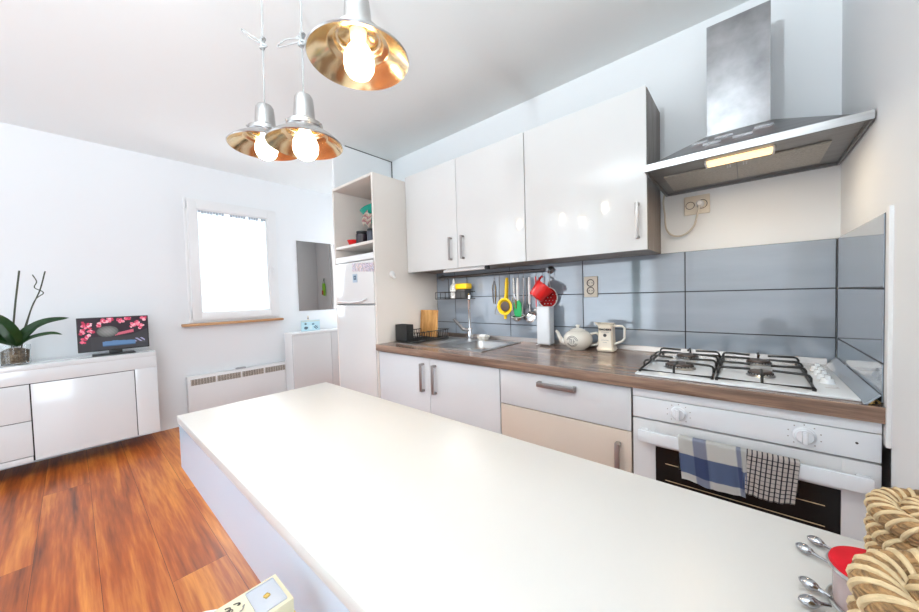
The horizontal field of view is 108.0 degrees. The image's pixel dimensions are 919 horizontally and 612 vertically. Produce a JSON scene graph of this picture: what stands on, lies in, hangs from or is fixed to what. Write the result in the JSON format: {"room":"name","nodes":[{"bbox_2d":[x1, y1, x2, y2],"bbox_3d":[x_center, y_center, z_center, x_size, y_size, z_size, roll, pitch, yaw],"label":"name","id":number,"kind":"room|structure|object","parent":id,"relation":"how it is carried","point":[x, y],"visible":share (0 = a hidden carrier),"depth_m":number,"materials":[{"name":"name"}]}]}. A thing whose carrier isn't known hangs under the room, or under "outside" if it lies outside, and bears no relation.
{"room":"kitchen","nodes":[
{"label":"kitchen","id":0,"kind":"room"},
{"bbox_2d":[0,427,260,611],"bbox_3d":[-0.695,1.120,0.951,5.638,0.100,4.900,0,2,41],"label":"floor","id":1,"kind":"structure","parent":0,"point":[121,526],"depth_m":1.55,"materials":[{"name":"brown wood"}]},
{"bbox_2d":[0,348,159,469],"bbox_3d":[-2.897,0.684,2.153,0.328,0.618,1.390,0,2,41],"label":"sideboard","id":2,"kind":"object","parent":1,"relation":"on","point":[49,407],"visible":0.98,"depth_m":2.25,"materials":[{"name":"white lacquered wood"}]},
{"bbox_2d":[0,271,67,365],"bbox_3d":[-2.841,0.073,2.129,0.161,0.601,0.438,-1,2,30],"label":"orchid plant","id":3,"kind":"object","parent":2,"relation":"on","point":[14,352],"visible":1,"depth_m":2.14,"materials":[{"name":"green plant"}]},
{"bbox_2d":[76,315,148,356],"bbox_3d":[-2.559,0.217,2.482,0.130,0.274,0.371,0,2,41],"label":"television","id":4,"kind":"object","parent":2,"relation":"on","point":[113,334],"visible":1,"depth_m":2.47,"materials":[{"name":"black plastic"}]},
{"bbox_2d":[284,328,339,390],"bbox_3d":[-1.483,0.632,3.762,0.198,0.738,0.831,0,2,41],"label":"base cabinet","id":5,"kind":"object","parent":1,"relation":"on","point":[311,357],"visible":0.46,"depth_m":3.52,"materials":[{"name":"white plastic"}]},
{"bbox_2d":[301,319,319,331],"bbox_3d":[-1.624,0.211,3.645,0.021,0.118,0.201,0,2,41],"label":"box","id":6,"kind":"object","parent":5,"relation":"on","point":[306,325],"visible":1,"depth_m":3.63,"materials":[{"name":"teal"}]},
{"bbox_2d":[336,252,378,397],"bbox_3d":[-0.591,0.313,2.683,0.495,1.395,0.571,0,2,41],"label":"fridge","id":7,"kind":"object","parent":1,"relation":"on","point":[357,314],"visible":0.33,"depth_m":2.46,"materials":[{"name":"white plastic"}]},
{"bbox_2d":[352,263,355,271],"bbox_3d":[-0.774,-0.283,2.448,0.041,0.060,0.002,0,2,41],"label":"magnet","id":8,"kind":"object","parent":7,"relation":"attached to","point":[353,264],"visible":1,"depth_m":2.45},
{"bbox_2d":[352,274,356,282],"bbox_3d":[-0.765,-0.203,2.445,0.058,0.062,0.002,0,2,41],"label":"magnet","id":9,"kind":"object","parent":7,"relation":"attached to","point":[354,275],"visible":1,"depth_m":2.44},
{"bbox_2d":[359,263,362,271],"bbox_3d":[-0.706,-0.277,2.389,0.041,0.060,0.002,0,2,41],"label":"magnet","id":10,"kind":"object","parent":7,"relation":"attached to","point":[360,264],"visible":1,"depth_m":2.39},
{"bbox_2d":[366,263,369,271],"bbox_3d":[-0.637,-0.271,2.331,0.041,0.060,0.002,0,2,41],"label":"magnet","id":11,"kind":"object","parent":7,"relation":"attached to","point":[367,264],"visible":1,"depth_m":2.33},
{"bbox_2d":[370,262,373,271],"bbox_3d":[-0.603,-0.268,2.302,0.041,0.060,0.002,0,2,41],"label":"magnet","id":12,"kind":"object","parent":7,"relation":"attached to","point":[371,264],"visible":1,"depth_m":2.30},
{"bbox_2d":[332,172,437,397],"bbox_3d":[-0.575,0.042,2.699,0.534,1.935,0.598,0,2,41],"label":"tall cabinet","id":13,"kind":"object","parent":1,"relation":"on","point":[401,299],"visible":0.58,"depth_m":2.45,"materials":[{"name":"white"}]},
{"bbox_2d":[347,239,355,244],"bbox_3d":[-0.843,-0.493,2.676,0.110,0.060,0.110,0,2,41],"label":"bowl","id":14,"kind":"object","parent":13,"relation":"on","point":[352,241],"visible":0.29,"depth_m":2.63,"materials":[{"name":"red plastic"}]},
{"bbox_2d":[336,240,372,252],"bbox_3d":[-0.591,-0.460,2.683,0.501,0.020,0.585,0,2,41],"label":"shelf","id":15,"kind":"object","parent":13,"relation":"attached to","point":[366,246],"depth_m":2.57,"materials":[{"name":"white"}]},
{"bbox_2d":[356,231,366,242],"bbox_3d":[-0.761,-0.523,2.617,0.096,0.118,0.096,0,2,41],"label":"tin","id":16,"kind":"object","parent":13,"relation":"on","point":[361,236],"visible":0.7,"depth_m":2.58,"materials":[{"name":"grey metal"}]},
{"bbox_2d":[362,210,371,226],"bbox_3d":[-0.680,-0.645,2.474,0.120,0.145,0.032,0,2,41],"label":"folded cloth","id":17,"kind":"object","parent":13,"relation":"in","point":[366,219],"visible":0.94,"depth_m":2.49,"materials":[{"name":"fabric"}]},
{"bbox_2d":[367,228,372,240],"bbox_3d":[-0.677,-0.527,2.558,0.060,0.125,0.060,0,2,41],"label":"tin","id":18,"kind":"object","parent":13,"relation":"on","point":[369,230],"visible":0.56,"depth_m":2.53,"materials":[{"name":"grey metal"}]},
{"bbox_2d":[389,271,395,278],"bbox_3d":[-0.469,-0.222,2.382,0.040,0.062,0.048,0,2,41],"label":"wall hook","id":19,"kind":"object","parent":13,"relation":"attached to","point":[392,274],"visible":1,"depth_m":2.38,"materials":[{"name":"white plastic"}]},
{"bbox_3d":[-0.592,-0.555,2.622,0.120,0.172,0.120,0,2,41],"label":"storage jar","id":20,"kind":"object","parent":13,"relation":"on","visible":0},
{"bbox_2d":[360,203,371,222],"bbox_3d":[-0.676,-0.714,2.575,0.182,0.157,0.182,0,2,41],"label":"mixing bowl","id":21,"kind":"object","parent":20,"relation":"on","point":[368,207],"visible":0.23,"depth_m":2.50,"materials":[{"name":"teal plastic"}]},
{"bbox_2d":[379,347,501,433],"bbox_3d":[0.011,0.650,2.203,0.997,0.718,0.618,0,2,41],"label":"base cabinet","id":22,"kind":"object","parent":1,"relation":"on","point":[470,394],"visible":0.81,"depth_m":1.90,"materials":[{"name":"white laminate"},{"name":"metal"}]},
{"bbox_2d":[376,336,885,423],"bbox_3d":[0.458,0.252,1.803,2.198,0.078,0.610,0,2,41],"label":"countertop","id":23,"kind":"structure","parent":22,"relation":"on","point":[619,367],"depth_m":1.32,"materials":[{"name":"laminate"}]},
{"bbox_2d":[393,336,520,351],"bbox_3d":[-0.032,0.314,2.265,0.775,0.144,0.435,0,2,41],"label":"sink","id":24,"kind":"object","parent":23,"relation":"in","point":[456,343],"visible":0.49,"depth_m":2.23,"materials":[{"name":"metal"}]},
{"bbox_2d":[395,324,448,342],"bbox_3d":[-0.268,0.184,2.441,0.228,0.117,0.319,0,2,41],"label":"dish rack","id":25,"kind":"object","parent":24,"relation":"on","point":[404,332],"visible":0.88,"depth_m":2.36,"materials":[{"name":"black plastic"}]},
{"bbox_2d":[408,328,448,341],"bbox_3d":[-0.262,0.205,2.443,0.222,0.063,0.310,0,2,41],"label":"wire basket","id":26,"kind":"object","parent":25,"relation":"on","point":[411,336],"depth_m":2.37,"materials":[{"name":"black metal"}]},
{"bbox_2d":[408,337,448,342],"bbox_3d":[-0.264,0.240,2.444,0.221,0.005,0.310,0,2,41],"label":"tray","id":27,"kind":"object","parent":25,"relation":"on","point":[412,339],"depth_m":2.36,"materials":[{"name":"silver metal"}]},
{"bbox_2d":[420,310,437,336],"bbox_3d":[-0.232,0.130,2.530,0.180,0.199,0.033,0,2,41],"label":"cutting board","id":28,"kind":"object","parent":25,"relation":"in","point":[429,318],"visible":0.93,"depth_m":2.52,"materials":[{"name":"brown wood"}]},
{"bbox_2d":[477,334,489,339],"bbox_3d":[0.167,0.217,2.347,0.098,0.035,0.098,0,2,41],"label":"soap dish","id":29,"kind":"object","parent":24,"relation":"on","point":[481,336],"visible":1,"depth_m":2.32,"materials":[{"name":"white ceramic"}]},
{"bbox_2d":[453,293,473,338],"bbox_3d":[0.042,0.074,2.368,0.182,0.327,0.127,0,2,41],"label":"tap","id":30,"kind":"object","parent":23,"relation":"on","point":[469,330],"visible":1,"depth_m":2.38,"materials":[{"name":"silver metal"}]},
{"bbox_2d":[536,306,555,345],"bbox_3d":[0.525,0.120,2.039,0.096,0.237,0.081,0,2,41],"label":"canister","id":31,"kind":"object","parent":23,"relation":"on","point":[545,314],"visible":1,"depth_m":2.01,"materials":[{"name":"white plastic"}]},
{"bbox_2d":[555,324,597,349],"bbox_3d":[0.664,0.171,1.874,0.200,0.138,0.158,-2,2,-18],"label":"teapot","id":32,"kind":"object","parent":23,"relation":"on","point":[577,338],"visible":0.99,"depth_m":1.83,"materials":[{"name":"white ceramic"}]},
{"bbox_2d":[594,322,625,351],"bbox_3d":[0.793,0.164,1.768,0.162,0.154,0.078,0,2,41],"label":"jug","id":33,"kind":"object","parent":23,"relation":"on","point":[607,342],"visible":1,"depth_m":1.75,"materials":[{"name":"beige ceramic"}]},
{"bbox_2d":[439,332,826,364],"bbox_3d":[0.644,0.223,2.035,2.160,0.026,0.012,0,2,41],"label":"trim","id":34,"kind":"structure","parent":23,"relation":"on","point":[811,360],"depth_m":1.72,"materials":[{"name":"grey plastic"}]},
{"bbox_2d":[635,347,860,400],"bbox_3d":[1.053,0.227,1.292,0.559,0.044,0.540,0,2,41],"label":"cooktop","id":35,"kind":"object","parent":23,"relation":"in","point":[788,376],"visible":1,"depth_m":1.20,"materials":[{"name":"white metal"}]},
{"bbox_2d":[177,382,864,611],"bbox_3d":[-0.116,0.709,0.776,1.738,0.700,0.530,0,2,41],"label":"kitchen island","id":36,"kind":"object","parent":1,"relation":"on","point":[355,501],"visible":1,"depth_m":0.56,"materials":[{"name":"white laminate"}]},
{"bbox_2d":[795,542,827,562],"bbox_3d":[0.496,0.345,0.450,0.014,0.012,0.070,-2,2,-15],"label":"teaspoon","id":37,"kind":"object","parent":36,"relation":"on","point":[802,547],"visible":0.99,"depth_m":0.47,"materials":[{"name":"silver metal"}]},
{"bbox_2d":[795,542,813,554],"bbox_3d":[0.490,0.344,0.474,0.020,0.012,0.016,0,2,41],"label":"bowl","id":38,"kind":"object","parent":37,"relation":"on","point":[803,547],"depth_m":0.47,"materials":[{"name":"silver metal"}]},
{"bbox_2d":[798,594,831,608],"bbox_3d":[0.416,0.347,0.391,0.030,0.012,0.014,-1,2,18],"label":"teaspoon","id":39,"kind":"object","parent":36,"relation":"on","point":[807,600],"visible":1,"depth_m":0.39,"materials":[{"name":"silver metal"}]},
{"bbox_2d":[798,576,831,597],"bbox_3d":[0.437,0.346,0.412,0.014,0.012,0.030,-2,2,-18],"label":"teaspoon","id":40,"kind":"object","parent":36,"relation":"on","point":[807,582],"visible":1,"depth_m":0.41,"materials":[{"name":"silver metal"}]},
{"bbox_2d":[798,576,820,592],"bbox_3d":[0.436,0.346,0.416,0.020,0.012,0.016,0,2,41],"label":"bowl","id":41,"kind":"object","parent":40,"relation":"on","point":[807,582],"depth_m":0.41,"materials":[{"name":"silver metal"}]},
{"bbox_2d":[807,535,830,549],"bbox_3d":[0.527,0.344,0.460,0.014,0.012,0.078,-2,2,-14],"label":"teaspoon","id":42,"kind":"object","parent":36,"relation":"on","point":[814,540],"visible":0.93,"depth_m":0.48,"materials":[{"name":"silver metal"}]},
{"bbox_2d":[807,535,825,547],"bbox_3d":[0.520,0.343,0.487,0.015,0.012,0.021,-2,2,-14],"label":"bowl","id":43,"kind":"object","parent":42,"relation":"on","point":[815,540],"depth_m":0.48,"materials":[{"name":"silver metal"}]},
{"bbox_2d":[825,546,866,611],"bbox_3d":[0.475,0.325,0.378,0.082,0.058,0.082,0,2,41],"label":"lid jar","id":44,"kind":"object","parent":36,"relation":"on","point":[838,558],"visible":0.41,"depth_m":0.39,"materials":[{"name":"red ceramic"}]},
{"bbox_2d":[845,547,918,611],"bbox_3d":[0.405,0.291,0.248,0.156,0.136,0.156,0,2,37],"label":"woven basket","id":45,"kind":"object","parent":36,"relation":"on","point":[880,580],"visible":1,"depth_m":0.28,"materials":[{"name":"beige wicker"}]},
{"bbox_2d":[863,487,918,551],"bbox_3d":[0.618,0.300,0.412,0.152,0.097,0.153,-2,2,-22],"label":"woven basket","id":46,"kind":"object","parent":36,"relation":"on","point":[891,520],"visible":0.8,"depth_m":0.43,"materials":[{"name":"beige wicker"}]},
{"bbox_2d":[500,369,633,472],"bbox_3d":[0.617,0.650,1.682,0.596,0.718,0.618,0,2,41],"label":"base cabinet","id":47,"kind":"object","parent":1,"relation":"on","point":[592,421],"visible":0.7,"depth_m":1.42,"materials":[{"name":"white laminate"},{"name":"beige laminate"},{"name":"metal"}]},
{"bbox_2d":[633,388,881,541],"bbox_3d":[1.062,0.601,1.279,0.593,0.616,0.630,0,2,41],"label":"oven","id":48,"kind":"object","parent":1,"relation":"on","point":[840,459],"visible":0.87,"depth_m":0.99,"materials":[{"name":"white metal"}]},
{"bbox_2d":[678,434,746,497],"bbox_3d":[0.813,0.513,1.079,0.180,0.149,0.034,0,2,41],"label":"dish towel","id":49,"kind":"object","parent":48,"relation":"hanging from","point":[720,467],"visible":1,"depth_m":1.07,"materials":[{"name":"fabric"}]},
{"bbox_2d":[745,449,799,504],"bbox_3d":[0.918,0.506,0.988,0.124,0.136,0.034,0,2,41],"label":"dish towel","id":50,"kind":"object","parent":48,"relation":"hanging from","point":[770,477],"visible":1,"depth_m":0.98,"materials":[{"name":"fabric"}]},
{"bbox_3d":[-0.343,0.765,0.411,0.210,0.622,0.210,0,2,41],"label":"bar stool","id":51,"kind":"object","parent":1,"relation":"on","visible":0},
{"bbox_3d":[-0.274,0.438,0.428,0.089,0.025,0.119,0,2,41],"label":"box","id":52,"kind":"object","parent":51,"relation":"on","visible":0},
{"bbox_2d":[214,574,293,611],"bbox_3d":[-0.291,0.414,0.438,0.064,0.022,0.119,0,2,41],"label":"box","id":53,"kind":"object","parent":52,"relation":"on","point":[270,595],"visible":1,"depth_m":0.46,"materials":[{"name":"beige cardboard"}]},
{"bbox_2d":[0,122,336,470],"bbox_3d":[-2.791,-0.086,2.684,0.200,2.318,4.900,0,2,41],"label":"wall","id":54,"kind":"structure","parent":0,"point":[104,224],"depth_m":2.69,"materials":[{"name":"white paint"}]},
{"bbox_2d":[183,197,279,322],"bbox_3d":[-2.170,-0.421,3.243,0.114,1.115,0.762,0,2,41],"label":"window","id":55,"kind":"structure","parent":54,"relation":"in","point":[231,250],"depth_m":3.21,"materials":[{"name":"white glass"}]},
{"bbox_2d":[181,318,283,326],"bbox_3d":[-2.158,0.154,3.236,0.100,0.022,0.830,0,2,41],"label":"window sill","id":56,"kind":"structure","parent":54,"relation":"attached to","point":[269,319],"depth_m":3.16,"materials":[{"name":"brown wood"}]},
{"bbox_2d":[186,361,286,412],"bbox_3d":[-2.114,0.771,3.250,0.086,0.359,0.841,0,2,41],"label":"heater","id":57,"kind":"object","parent":54,"relation":"attached to","point":[215,389],"visible":0.99,"depth_m":3.17,"materials":[{"name":"white plastic"}]},
{"bbox_2d":[191,376,215,385],"bbox_3d":[-2.288,0.671,2.988,0.006,0.053,0.182,0,2,41],"label":"grille","id":58,"kind":"object","parent":57,"relation":"attached to","point":[197,380],"depth_m":2.99,"materials":[{"name":"beige metal"}]},
{"bbox_2d":[217,372,240,380],"bbox_3d":[-2.159,0.662,3.137,0.006,0.053,0.188,0,2,41],"label":"grille","id":59,"kind":"object","parent":57,"relation":"attached to","point":[221,376],"depth_m":3.13,"materials":[{"name":"beige metal"}]},
{"bbox_2d":[242,368,263,376],"bbox_3d":[-2.030,0.654,3.289,0.003,0.053,0.188,0,2,41],"label":"grille","id":60,"kind":"object","parent":57,"relation":"attached to","point":[246,372],"depth_m":3.28,"materials":[{"name":"beige metal"}]},
{"bbox_2d":[265,364,284,372],"bbox_3d":[-1.898,0.645,3.443,0.003,0.053,0.194,0,2,41],"label":"grille","id":61,"kind":"object","parent":57,"relation":"attached to","point":[269,368],"depth_m":3.44,"materials":[{"name":"beige metal"}]},
{"bbox_2d":[296,241,336,310],"bbox_3d":[-1.631,-0.343,3.875,0.005,0.776,0.482,0,2,41],"label":"wall mirror","id":62,"kind":"object","parent":54,"relation":"attached to","point":[315,261],"visible":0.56,"depth_m":3.85,"materials":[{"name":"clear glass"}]},
{"bbox_2d":[332,145,391,188],"bbox_3d":[-0.623,-0.161,3.077,0.020,2.318,1.075,0,2,41],"label":"wall partition","id":63,"kind":"structure","parent":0,"point":[352,164],"depth_m":2.77,"materials":[{"name":"white paint"}]},
{"bbox_2d":[346,146,390,161],"bbox_3d":[-0.776,-1.307,2.882,0.002,0.006,0.469,0,2,41],"label":"trim","id":64,"kind":"structure","parent":63,"relation":"attached to","point":[346,146],"depth_m":2.87,"materials":[{"name":"grey"}]},
{"bbox_2d":[0,0,749,194],"bbox_3d":[-0.764,-1.296,0.873,5.638,0.100,4.900,0,2,41],"label":"ceiling","id":65,"kind":"structure","parent":0,"point":[167,79],"depth_m":1.76,"materials":[{"name":"white paint"}]},
{"bbox_2d":[226,0,297,160],"bbox_3d":[-0.709,-0.894,1.201,0.242,0.726,0.242,0,2,41],"label":"pendant lamp","id":66,"kind":"object","parent":65,"relation":"hanging from","point":[250,141],"visible":0.66,"depth_m":1.19,"materials":[{"name":"grey metal"}]},
{"bbox_2d":[264,0,342,160],"bbox_3d":[-0.479,-0.851,1.006,0.218,0.812,0.218,0,2,41],"label":"pendant lamp","id":67,"kind":"object","parent":65,"relation":"hanging from","point":[303,137],"visible":1,"depth_m":1.00,"materials":[{"name":"grey metal"}]},
{"bbox_2d":[305,0,408,90],"bbox_3d":[-0.255,-0.908,0.809,0.242,0.699,0.242,0,2,41],"label":"pendant lamp","id":68,"kind":"object","parent":65,"relation":"hanging from","point":[350,50],"visible":1,"depth_m":0.81,"materials":[{"name":"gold metal"}]},
{"bbox_2d":[350,25,366,42],"bbox_3d":[-0.248,-0.660,0.817,0.040,0.023,0.040,0,2,41],"label":"socket","id":69,"kind":"object","parent":68,"relation":"attached to","point":[357,32],"depth_m":0.80,"materials":[{"name":"white plastic"}]},
{"bbox_2d":[392,0,841,352],"bbox_3d":[0.952,-0.167,1.871,3.940,2.318,0.150,0,2,41],"label":"wall","id":70,"kind":"structure","parent":0,"point":[806,35],"depth_m":1.53,"materials":[{"name":"white paint"}]},
{"bbox_2d":[405,133,548,273],"bbox_3d":[0.069,-0.607,2.271,0.997,0.704,0.333,0,2,41],"label":"upper cabinet","id":71,"kind":"object","parent":70,"relation":"attached to","point":[467,210],"visible":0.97,"depth_m":2.10,"materials":[{"name":"glossy white laminate"},{"name":"metal"}]},
{"bbox_2d":[443,266,489,272],"bbox_3d":[0.038,-0.238,2.178,0.375,0.023,0.023,0,2,41],"label":"light","id":72,"kind":"object","parent":71,"relation":"attached to","point":[477,267],"visible":1,"depth_m":2.16,"materials":[{"name":"white plastic"}]},
{"bbox_2d":[437,266,553,280],"bbox_3d":[0.200,-0.224,2.366,0.973,0.048,0.054,0,2,41],"label":"utensil rail","id":73,"kind":"object","parent":70,"relation":"attached to","point":[550,268],"visible":0.98,"depth_m":2.27,"materials":[{"name":"grey metal"}]},
{"bbox_2d":[435,277,474,298],"bbox_3d":[-0.038,-0.143,2.538,0.313,0.180,0.106,0,2,41],"label":"wire shelf","id":74,"kind":"object","parent":73,"relation":"hanging from","point":[466,277],"visible":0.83,"depth_m":2.50,"materials":[{"name":"black metal"}]},
{"bbox_2d":[450,279,457,297],"bbox_3d":[-0.043,-0.132,2.517,0.062,0.148,0.062,0,2,41],"label":"spray bottle","id":75,"kind":"object","parent":74,"relation":"on","point":[452,287],"visible":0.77,"depth_m":2.49,"materials":[{"name":"white plastic"}]},
{"bbox_2d":[455,289,470,297],"bbox_3d":[0.028,-0.090,2.469,0.090,0.064,0.075,0,2,41],"label":"sponge holder","id":76,"kind":"object","parent":74,"relation":"on","point":[463,294],"visible":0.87,"depth_m":2.44,"materials":[{"name":"grey"}]},
{"bbox_2d":[455,283,471,288],"bbox_3d":[0.028,-0.144,2.460,0.108,0.042,0.073,0,2,41],"label":"sponge","id":77,"kind":"object","parent":76,"relation":"on","point":[463,285],"visible":0.98,"depth_m":2.43,"materials":[{"name":"yellow plastic"}]},
{"bbox_2d":[538,271,557,305],"bbox_3d":[0.545,-0.099,2.076,0.135,0.228,0.020,0,2,41],"label":"pot holder","id":78,"kind":"object","parent":73,"relation":"hanging from","point":[551,300],"visible":0.56,"depth_m":2.06,"materials":[{"name":"fabric"}]},
{"bbox_3d":[0.360,-0.207,2.198,0.003,0.052,0.032,0,2,41],"label":"hook","id":79,"kind":"object","parent":73,"relation":"hanging from","visible":0},
{"bbox_2d":[511,278,516,311],"bbox_3d":[0.358,-0.072,2.193,0.022,0.221,0.050,-3,2,-37],"label":"whisk","id":80,"kind":"object","parent":79,"relation":"hanging from","point":[515,300],"visible":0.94,"depth_m":2.19,"materials":[{"name":"grey metal"}]},
{"bbox_3d":[0.414,-0.207,2.151,0.003,0.052,0.032,0,2,41],"label":"hook","id":81,"kind":"object","parent":73,"relation":"hanging from","visible":0},
{"bbox_2d":[511,278,524,321],"bbox_3d":[0.374,-0.041,2.157,0.088,0.283,0.086,0,2,41],"label":"ladle","id":82,"kind":"object","parent":81,"relation":"hanging from","point":[515,318],"visible":0.9,"depth_m":2.15,"materials":[{"name":"grey metal"}]},
{"bbox_2d":[511,315,523,321],"bbox_3d":[0.378,0.080,2.161,0.084,0.042,0.082,0,2,41],"label":"bowl","id":83,"kind":"object","parent":82,"relation":"on","point":[517,319],"depth_m":2.14,"materials":[{"name":"silver metal"}]},
{"bbox_2d":[523,278,528,319],"bbox_3d":[0.435,-0.047,2.149,0.056,0.270,0.009,0,2,41],"label":"slice","id":84,"kind":"object","parent":81,"relation":"hanging from","point":[525,311],"visible":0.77,"depth_m":2.15,"materials":[{"name":"metal"}]},
{"bbox_3d":[0.244,-0.207,2.298,0.003,0.052,0.032,0,2,41],"label":"hook","id":85,"kind":"object","parent":73,"relation":"hanging from","visible":0},
{"bbox_2d":[492,279,496,303],"bbox_3d":[0.238,-0.100,2.292,0.034,0.175,0.024,0,2,41],"label":"tongs","id":86,"kind":"object","parent":85,"relation":"hanging from","point":[494,282],"visible":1,"depth_m":2.29,"materials":[{"name":"silver metal"}]},
{"bbox_3d":[0.513,-0.208,2.067,0.003,0.052,0.032,0,2,41],"label":"hook","id":87,"kind":"object","parent":73,"relation":"hanging from","visible":0},
{"bbox_2d":[530,276,552,301],"bbox_3d":[0.500,-0.106,2.026,0.137,0.163,0.132,0,2,41],"label":"measuring cup","id":88,"kind":"object","parent":87,"relation":"hanging from","point":[540,291],"visible":1,"depth_m":1.98,"materials":[{"name":"red plastic"}]},
{"bbox_3d":[0.274,-0.207,2.272,0.003,0.052,0.032,0,2,41],"label":"hook","id":89,"kind":"object","parent":73,"relation":"hanging from","visible":0},
{"bbox_2d":[495,279,501,314],"bbox_3d":[0.272,-0.061,2.269,0.080,0.240,0.009,0,2,41],"label":"potato masher","id":90,"kind":"object","parent":89,"relation":"hanging from","point":[499,279],"visible":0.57,"depth_m":2.27,"materials":[{"name":"metal"}]},
{"bbox_2d":[524,85,660,263],"bbox_3d":[0.676,-0.607,1.750,0.598,0.704,0.333,0,2,41],"label":"upper cabinet","id":91,"kind":"object","parent":70,"relation":"attached to","point":[589,195],"visible":0.98,"depth_m":1.61,"materials":[{"name":"glossy white laminate"},{"name":"metal"}]},
{"bbox_2d":[437,238,836,362],"bbox_3d":[0.652,-0.017,2.031,2.194,0.496,0.010,0,2,41],"label":"backsplash","id":92,"kind":"structure","parent":70,"relation":"attached to","point":[779,298],"depth_m":1.62,"materials":[{"name":"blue tile"}]},
{"bbox_2d":[584,276,597,296],"bbox_3d":[0.755,-0.110,1.922,0.076,0.118,0.013,0,2,41],"label":"wall socket","id":93,"kind":"object","parent":92,"relation":"attached to","point":[590,283],"visible":1,"depth_m":1.92,"materials":[{"name":"beige plastic"}]},
{"bbox_2d":[684,193,709,215],"bbox_3d":[1.131,-0.482,1.592,0.100,0.088,0.012,0,2,41],"label":"wall socket","id":94,"kind":"object","parent":70,"relation":"attached to","point":[690,208],"visible":0.9,"depth_m":1.59,"materials":[{"name":"beige plastic"}]},
{"bbox_2d":[644,0,874,196],"bbox_3d":[1.093,-0.839,1.296,0.580,0.607,0.474,0,2,41],"label":"hood","id":95,"kind":"object","parent":70,"relation":"attached to","point":[742,143],"visible":1,"depth_m":1.28,"materials":[{"name":"metal"}]},
{"bbox_2d":[662,195,704,236],"bbox_3d":[1.074,-0.445,1.611,0.171,0.217,0.040,0,2,41],"label":"power cable","id":96,"kind":"object","parent":95,"relation":"attached to","point":[700,203],"visible":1,"depth_m":1.60,"materials":[{"name":"white plastic"}]},
{"bbox_2d":[840,0,918,489],"bbox_3d":[0.836,-0.117,0.455,0.120,2.318,2.150,0,2,41],"label":"wall","id":97,"kind":"structure","parent":0,"point":[880,38],"depth_m":0.83,"materials":[{"name":"white paint"}]},
{"bbox_2d":[836,213,885,403],"bbox_3d":[1.292,-0.004,1.085,0.010,0.496,0.588,0,2,41],"label":"backsplash","id":98,"kind":"structure","parent":97,"relation":"attached to","point":[861,252],"depth_m":1.00,"materials":[{"name":"blue tile"}]},
{"bbox_2d":[883,205,893,447],"bbox_3d":[1.092,0.055,0.850,0.008,0.614,0.027,0,2,41],"label":"trim","id":99,"kind":"structure","parent":97,"relation":"attached to","point":[889,262],"depth_m":0.84,"materials":[{"name":"white plastic"}]},
{"bbox_3d":[0.448,-0.208,2.122,0.003,0.052,0.032,0,2,41],"label":"hook","id":100,"kind":"object","parent":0,"visible":0},
{"bbox_2d":[525,277,535,322],"bbox_3d":[0.448,-0.040,2.115,0.076,0.288,0.028,0,2,41],"label":"skimmer","id":101,"kind":"object","parent":100,"relation":"hanging from","point":[530,316],"visible":1,"depth_m":2.11,"materials":[{"name":"silver metal"}]},
{"bbox_3d":[0.384,-0.207,2.177,0.003,0.052,0.032,0,2,41],"label":"hook","id":102,"kind":"object","parent":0,"visible":0},
{"bbox_2d":[514,278,521,316],"bbox_3d":[0.379,-0.057,2.173,0.058,0.252,0.019,0,2,41],"label":"spatula","id":103,"kind":"object","parent":102,"relation":"hanging from","point":[517,312],"visible":1,"depth_m":2.17,"materials":[{"name":"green plastic"}]},
{"bbox_3d":[0.481,-0.208,2.094,0.003,0.052,0.032,0,2,41],"label":"hook","id":104,"kind":"object","parent":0,"visible":0},
{"bbox_2d":[533,277,536,314],"bbox_3d":[0.478,-0.065,2.091,0.044,0.237,0.014,0,2,41],"label":"spoon","id":105,"kind":"object","parent":104,"relation":"hanging from","point":[535,309],"visible":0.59,"depth_m":2.09,"materials":[{"name":"silver metal"}]},
{"bbox_3d":[0.323,-0.207,2.230,0.003,0.052,0.032,0,2,41],"label":"hook","id":106,"kind":"object","parent":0,"visible":0},
{"bbox_2d":[497,278,511,318],"bbox_3d":[0.308,-0.051,2.227,0.114,0.273,0.045,0,2,41],"label":"strainer","id":107,"kind":"object","parent":106,"relation":"hanging from","point":[504,306],"visible":1,"depth_m":2.21,"materials":[{"name":"yellow plastic"}]},
{"bbox_2d":[497,298,511,314],"bbox_3d":[0.309,0.002,2.229,0.114,0.114,0.036,0,2,41],"label":"cup","id":108,"kind":"object","parent":107,"relation":"on","point":[504,306],"depth_m":2.22,"materials":[{"name":"yellow plastic"}]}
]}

